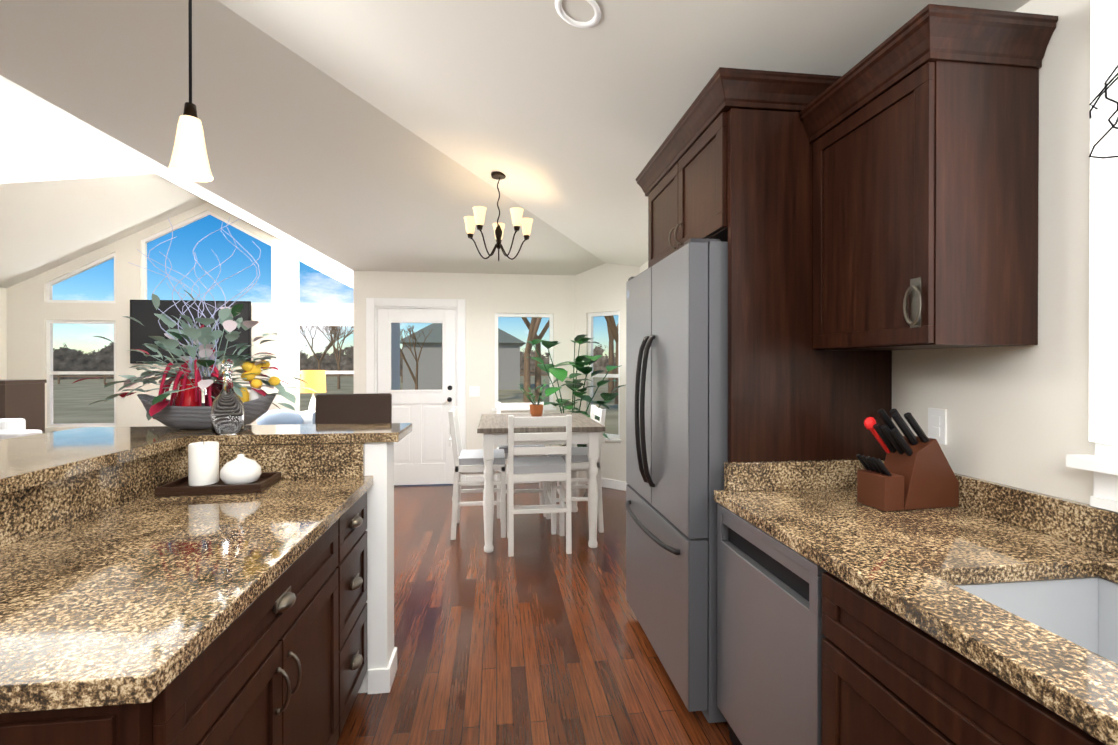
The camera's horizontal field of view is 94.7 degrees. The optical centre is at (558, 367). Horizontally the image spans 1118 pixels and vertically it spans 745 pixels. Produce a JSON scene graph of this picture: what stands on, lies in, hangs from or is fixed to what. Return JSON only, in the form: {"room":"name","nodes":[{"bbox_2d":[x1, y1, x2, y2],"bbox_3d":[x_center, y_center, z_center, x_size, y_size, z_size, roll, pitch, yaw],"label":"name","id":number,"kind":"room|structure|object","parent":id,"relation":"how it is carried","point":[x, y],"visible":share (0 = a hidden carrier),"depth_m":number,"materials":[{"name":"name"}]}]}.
{"room":"dining room and kitchen","nodes":[
{"label":"dining room and kitchen","id":0,"kind":"room"},
{"bbox_2d":[0,288,6,379],"bbox_3d":[-6.997,-0.685,1.569,0.120,4.100,11.120,0,0,-7],"label":"wall","id":1,"kind":"structure","parent":0,"point":[3,351],"depth_m":7.05,"materials":[{"name":"beige paint"}]},
{"bbox_2d":[6,202,399,432],"bbox_3d":[-5.079,-0.709,7.465,5.360,4.100,0.120,0,0,-7],"label":"wall","id":2,"kind":"structure","parent":0,"point":[30,310],"depth_m":7.29,"materials":[{"name":"beige paint"}]},
{"bbox_2d":[130,300,250,363],"bbox_3d":[-5.247,-0.499,7.355,1.580,0.900,0.050,0,0,-7],"label":"television","id":3,"kind":"object","parent":2,"relation":"attached to","point":[142,311],"visible":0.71,"depth_m":7.30,"materials":[{"name":"black plastic"}]},
{"bbox_2d":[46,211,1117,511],"bbox_3d":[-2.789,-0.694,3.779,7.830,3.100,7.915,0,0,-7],"label":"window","id":4,"kind":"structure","parent":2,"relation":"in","point":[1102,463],"depth_m":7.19,"materials":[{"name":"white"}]},
{"bbox_2d":[1089,0,1117,444],"bbox_3d":[1.398,-0.550,0.833,0.022,1.482,1.038,0,0,-7],"label":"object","id":5,"kind":"structure","parent":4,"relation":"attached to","point":[1103,333],"depth_m":1.27,"materials":[{"name":"white"}]},
{"bbox_2d":[353,271,574,475],"bbox_3d":[-1.059,-0.003,5.946,2.490,2.700,0.120,0,0,-7],"label":"wall","id":6,"kind":"structure","parent":0,"point":[487,297],"depth_m":5.88,"materials":[{"name":"beige paint"}]},
{"bbox_2d":[366,298,465,484],"bbox_3d":[-1.611,0.287,5.845,1.090,2.120,0.188,0,0,-7],"label":"door","id":7,"kind":"structure","parent":6,"relation":"attached to","point":[423,452],"depth_m":5.85,"materials":[{"name":"white wood"}]},
{"bbox_2d":[469,386,479,396],"bbox_3d":[-0.967,0.277,5.890,0.120,0.120,0.014,0,0,-7],"label":"switch plate","id":8,"kind":"object","parent":6,"relation":"attached to","point":[474,391],"visible":1,"depth_m":5.89,"materials":[{"name":"white plastic"}]},
{"bbox_2d":[466,475,627,490],"bbox_3d":[-3.227,1.301,5.096,8.220,0.100,5.050,0,0,-7],"label":"baseboard","id":9,"kind":"structure","parent":6,"relation":"attached to","point":[613,484],"depth_m":5.77,"materials":[{"name":"white wood"}]},
{"bbox_2d":[0,0,1029,287],"bbox_3d":[-2.857,-1.807,2.147,8.520,1.500,11.270,0,0,-7],"label":"ceiling","id":10,"kind":"structure","parent":0,"point":[350,136],"depth_m":3.31,"materials":[{"name":"grey paint"}]},
{"bbox_2d":[167,0,212,181],"bbox_3d":[-1.257,-1.465,1.754,0.128,1.619,0.128,0,0,-7],"label":"pendant light","id":11,"kind":"object","parent":10,"relation":"hanging from","point":[189,159],"visible":1,"depth_m":1.74,"materials":[{"name":"white glass"}]},
{"bbox_2d":[464,171,532,260],"bbox_3d":[-0.476,-1.184,4.069,0.551,0.662,0.531,0,0,-7],"label":"chandelier","id":12,"kind":"object","parent":10,"relation":"hanging from","point":[478,218],"visible":1,"depth_m":4.04,"materials":[{"name":"white glass"}]},
{"bbox_2d":[555,0,600,27],"bbox_3d":[0.075,-1.423,2.038,0.184,0.078,0.190,0,0,-7],"label":"recessed light","id":13,"kind":"object","parent":10,"relation":"in","point":[594,21],"visible":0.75,"depth_m":2.07,"materials":[{"name":"white"}]},
{"bbox_2d":[336,483,733,744],"bbox_3d":[-2.855,1.403,2.145,8.520,0.080,11.300,0,0,-7],"label":"floor","id":14,"kind":"structure","parent":0,"point":[539,637],"depth_m":2.54,"materials":[{"name":"brown wood"}]},
{"bbox_2d":[0,418,41,439],"bbox_3d":[-5.016,0.880,4.080,2.100,0.950,0.970,0,0,-7],"label":"sofa","id":15,"kind":"object","parent":14,"relation":"on","point":[13,428],"visible":0.06,"depth_m":3.91,"materials":[{"name":"white fabric"}]},
{"bbox_2d":[0,379,46,432],"bbox_3d":[-6.706,0.748,5.741,1.390,1.200,0.520,0,0,-7],"label":"media console","id":16,"kind":"object","parent":14,"relation":"on","point":[24,399],"visible":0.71,"depth_m":5.83,"materials":[{"name":"brown wood"}]},
{"bbox_2d":[0,439,396,744],"bbox_3d":[-1.124,0.842,1.454,0.994,1.048,1.632,0,0,-7],"label":"kitchen island","id":17,"kind":"object","parent":14,"relation":"on","point":[134,610],"depth_m":1.27,"materials":[{"name":"brown stone"}]},
{"bbox_2d":[0,435,187,490],"bbox_3d":[-1.701,0.297,1.274,0.640,0.040,1.480,0,0,-7],"label":"island countertop","id":18,"kind":"structure","parent":17,"relation":"on","point":[21,460],"depth_m":1.68,"materials":[{"name":"brown stone"}]},
{"bbox_2d":[73,218,315,429],"bbox_3d":[-1.573,-0.202,2.333,0.926,0.945,0.594,0,0,-7],"label":"arrangement","id":19,"kind":"object","parent":18,"relation":"on","point":[186,408],"visible":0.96,"depth_m":2.25,"materials":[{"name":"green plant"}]},
{"bbox_2d":[12,423,411,442],"bbox_3d":[-1.411,0.293,2.237,1.450,0.040,0.360,0,0,-7],"label":"island countertop","id":20,"kind":"structure","parent":17,"relation":"on","point":[394,431],"depth_m":2.15,"materials":[{"name":"brown stone"}]},
{"bbox_2d":[211,359,243,434],"bbox_3d":[-1.361,0.120,2.116,0.118,0.306,0.118,0,0,-7],"label":"glass bottle","id":21,"kind":"object","parent":20,"relation":"on","point":[227,413],"visible":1,"depth_m":2.08,"materials":[{"name":"clear glass"}]},
{"bbox_2d":[155,472,280,496],"bbox_3d":[-1.263,0.437,1.933,0.340,0.030,0.220,0,0,-11],"label":"decorative tray","id":22,"kind":"object","parent":17,"relation":"on","point":[183,487],"visible":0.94,"depth_m":1.84,"materials":[{"name":"brown wood"}]},
{"bbox_2d":[188,441,218,485],"bbox_3d":[-1.340,0.359,1.943,0.096,0.158,0.096,0,0,-7],"label":"candle","id":23,"kind":"object","parent":22,"relation":"on","point":[203,463],"visible":1,"depth_m":1.91,"materials":[{"name":"white wax"}]},
{"bbox_2d":[219,454,261,484],"bbox_3d":[-1.198,0.382,1.941,0.136,0.112,0.136,0,0,-7],"label":"ceramic jar","id":24,"kind":"object","parent":22,"relation":"on","point":[241,469],"visible":0.96,"depth_m":1.90,"materials":[{"name":"white ceramic"}]},
{"bbox_2d":[256,409,314,424],"bbox_3d":[-3.140,0.917,6.037,1.200,0.860,1.000,0,0,-7],"label":"loveseat","id":25,"kind":"object","parent":14,"relation":"on","point":[280,417],"visible":0.15,"depth_m":5.86,"materials":[{"name":"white fabric"}]},
{"bbox_2d":[315,393,391,423],"bbox_3d":[-1.163,0.760,2.855,0.420,1.200,0.483,0,0,-14],"label":"bar stool","id":26,"kind":"object","parent":14,"relation":"on","point":[371,408],"visible":0.06,"depth_m":3.02,"materials":[{"name":"brown leather"}]},
{"bbox_2d":[448,407,505,539],"bbox_3d":[-0.674,0.849,4.284,0.450,1.010,0.458,0,0,-7],"label":"dining chair","id":27,"kind":"object","parent":14,"relation":"on","point":[466,462],"visible":1,"depth_m":4.08,"materials":[{"name":"white wood"}]},
{"bbox_2d":[497,402,545,518],"bbox_3d":[-0.354,0.847,4.841,0.458,1.010,0.450,0,0,-7],"label":"dining chair","id":28,"kind":"object","parent":14,"relation":"on","point":[516,406],"visible":0.4,"depth_m":4.65,"materials":[{"name":"white wood"}]},
{"bbox_2d":[507,415,571,556],"bbox_3d":[-0.160,0.851,3.909,0.458,1.010,0.450,0,0,-7],"label":"dining chair","id":29,"kind":"object","parent":14,"relation":"on","point":[532,469],"visible":1,"depth_m":3.72,"materials":[{"name":"white wood"}]},
{"bbox_2d":[477,413,605,552],"bbox_3d":[-0.188,0.896,4.303,0.940,0.915,1.100,0,0,-7],"label":"dining table","id":30,"kind":"object","parent":14,"relation":"on","point":[493,428],"visible":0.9,"depth_m":3.84,"materials":[{"name":"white wood"}]},
{"bbox_2d":[518,379,547,416],"bbox_3d":[-0.235,0.273,4.571,0.305,0.328,0.416,0,0,-7],"label":"potted plant","id":31,"kind":"object","parent":30,"relation":"on","point":[536,410],"visible":1,"depth_m":4.51,"materials":[{"name":"orange ceramic"}]},
{"bbox_2d":[526,334,624,497],"bbox_3d":[0.164,0.494,5.446,1.046,1.708,0.850,0,0,-7],"label":"floor plant","id":32,"kind":"object","parent":14,"relation":"on","point":[560,374],"visible":0.52,"depth_m":5.36,"materials":[{"name":"green plant"}]},
{"bbox_2d":[546,405,605,534],"bbox_3d":[0.136,0.848,4.413,0.450,1.010,0.458,0,0,-7],"label":"dining chair","id":33,"kind":"object","parent":14,"relation":"on","point":[579,460],"visible":0.56,"depth_m":4.21,"materials":[{"name":"white wood"}]},
{"bbox_2d":[625,238,727,722],"bbox_3d":[0.787,0.436,2.453,0.853,1.852,0.945,0,0,-7],"label":"refrigerator","id":34,"kind":"object","parent":14,"relation":"on","point":[676,379],"visible":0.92,"depth_m":2.04,"materials":[{"name":"grey paint"}]},
{"bbox_2d":[714,108,813,729],"bbox_3d":[0.970,0.203,1.653,0.714,2.324,0.653,0,0,-7],"label":"panel","id":35,"kind":"object","parent":14,"relation":"on","point":[769,468],"depth_m":1.93,"materials":[{"name":"brown wood"}]},
{"bbox_2d":[717,504,826,744],"bbox_3d":[0.948,0.934,1.642,0.663,0.862,0.595,0,0,-7],"label":"dishwasher","id":36,"kind":"object","parent":14,"relation":"on","point":[770,635],"visible":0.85,"depth_m":1.56,"materials":[{"name":"grey metal"}]},
{"bbox_2d":[814,349,1117,744],"bbox_3d":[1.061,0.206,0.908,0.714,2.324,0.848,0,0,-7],"label":"base cabinet","id":37,"kind":"object","parent":14,"relation":"on","point":[920,646],"depth_m":1.17,"materials":[{"name":"brown stone"}]},
{"bbox_2d":[856,409,958,510],"bbox_3d":[1.140,0.295,1.699,0.295,0.316,0.123,0,0,-11],"label":"knife block","id":38,"kind":"object","parent":37,"relation":"on","point":[913,472],"visible":1,"depth_m":1.65,"materials":[{"name":"brown wood"}]},
{"bbox_2d":[955,577,1117,663],"bbox_3d":[1.097,0.606,0.802,0.484,0.206,0.804,0,0,-7],"label":"sink basin","id":39,"kind":"object","parent":37,"relation":"in","point":[1082,612],"visible":0.21,"depth_m":1.21,"materials":[{"name":"white ceramic"}]},
{"bbox_3d":[-3.325,1.043,6.972,0.500,0.600,0.500,0,0,-7],"label":"side table","id":40,"kind":"object","parent":14,"relation":"on","visible":0},
{"bbox_2d":[300,370,325,410],"bbox_3d":[-3.325,0.392,6.970,0.320,0.699,0.320,0,0,-7],"label":"table lamp","id":41,"kind":"object","parent":40,"relation":"on","point":[315,380],"visible":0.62,"depth_m":6.85,"materials":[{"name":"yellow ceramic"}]},
{"bbox_2d":[575,263,639,481],"bbox_3d":[0.545,-0.003,5.831,0.943,2.700,0.120,0,0,38],"label":"wall","id":42,"kind":"structure","parent":0,"point":[601,288],"depth_m":5.75,"materials":[{"name":"beige paint"}]},
{"bbox_2d":[640,0,1094,504],"bbox_3d":[1.440,0.017,1.290,0.120,2.700,8.510,0,0,-7],"label":"wall","id":43,"kind":"structure","parent":0,"point":[1017,416],"depth_m":1.44,"materials":[{"name":"beige paint"}]},
{"bbox_2d":[636,67,841,267],"bbox_3d":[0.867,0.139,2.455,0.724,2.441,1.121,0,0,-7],"label":"upper cabinet","id":44,"kind":"object","parent":43,"relation":"attached to","point":[682,179],"visible":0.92,"depth_m":2.10,"materials":[{"name":"brown wood"}]},
{"bbox_2d":[799,4,1057,349],"bbox_3d":[1.131,-0.510,1.671,0.390,0.895,0.586,0,0,-7],"label":"upper cabinet","id":45,"kind":"object","parent":43,"relation":"attached to","point":[922,127],"visible":1,"depth_m":1.45,"materials":[{"name":"brown wood"}]},
{"bbox_2d":[928,408,946,444],"bbox_3d":[1.313,0.204,1.789,0.010,0.120,0.070,0,0,-7],"label":"electrical outlet plate","id":46,"kind":"object","parent":43,"relation":"attached to","point":[937,424],"visible":0.93,"depth_m":1.78,"materials":[{"name":"white plastic"}]},
{"label":"outside","id":47,"kind":"structure","parent":0,"visible":0},
{"bbox_2d":[53,342,615,379],"bbox_3d":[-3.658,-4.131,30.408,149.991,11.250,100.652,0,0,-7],"label":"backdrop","id":48,"kind":"structure","parent":47,"point":[66,358],"depth_m":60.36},
{"bbox_2d":[53,376,617,434],"bbox_3d":[-12.081,1.205,99.243,300.000,0.001,320.000,0,0,-7],"label":"ground","id":49,"kind":"structure","parent":47,"point":[72,401],"depth_m":25.63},
{"bbox_2d":[53,323,614,389],"bbox_3d":[-2.259,-1.117,27.017,82.050,5.250,41.950,0,0,-7],"label":"outbuilding","id":50,"kind":"structure","parent":49,"relation":"on","point":[430,368],"depth_m":33.25,"materials":[{"name":"grey"}]},
{"bbox_2d":[300,316,617,403],"bbox_3d":[-10.379,-3.130,26.025,34.790,9.285,38.736,0,0,-7],"label":"trees","id":51,"kind":"object","parent":49,"relation":"on","point":[534,324],"visible":0.08,"depth_m":22.86,"materials":[{"name":"brown plant"}]}
]}

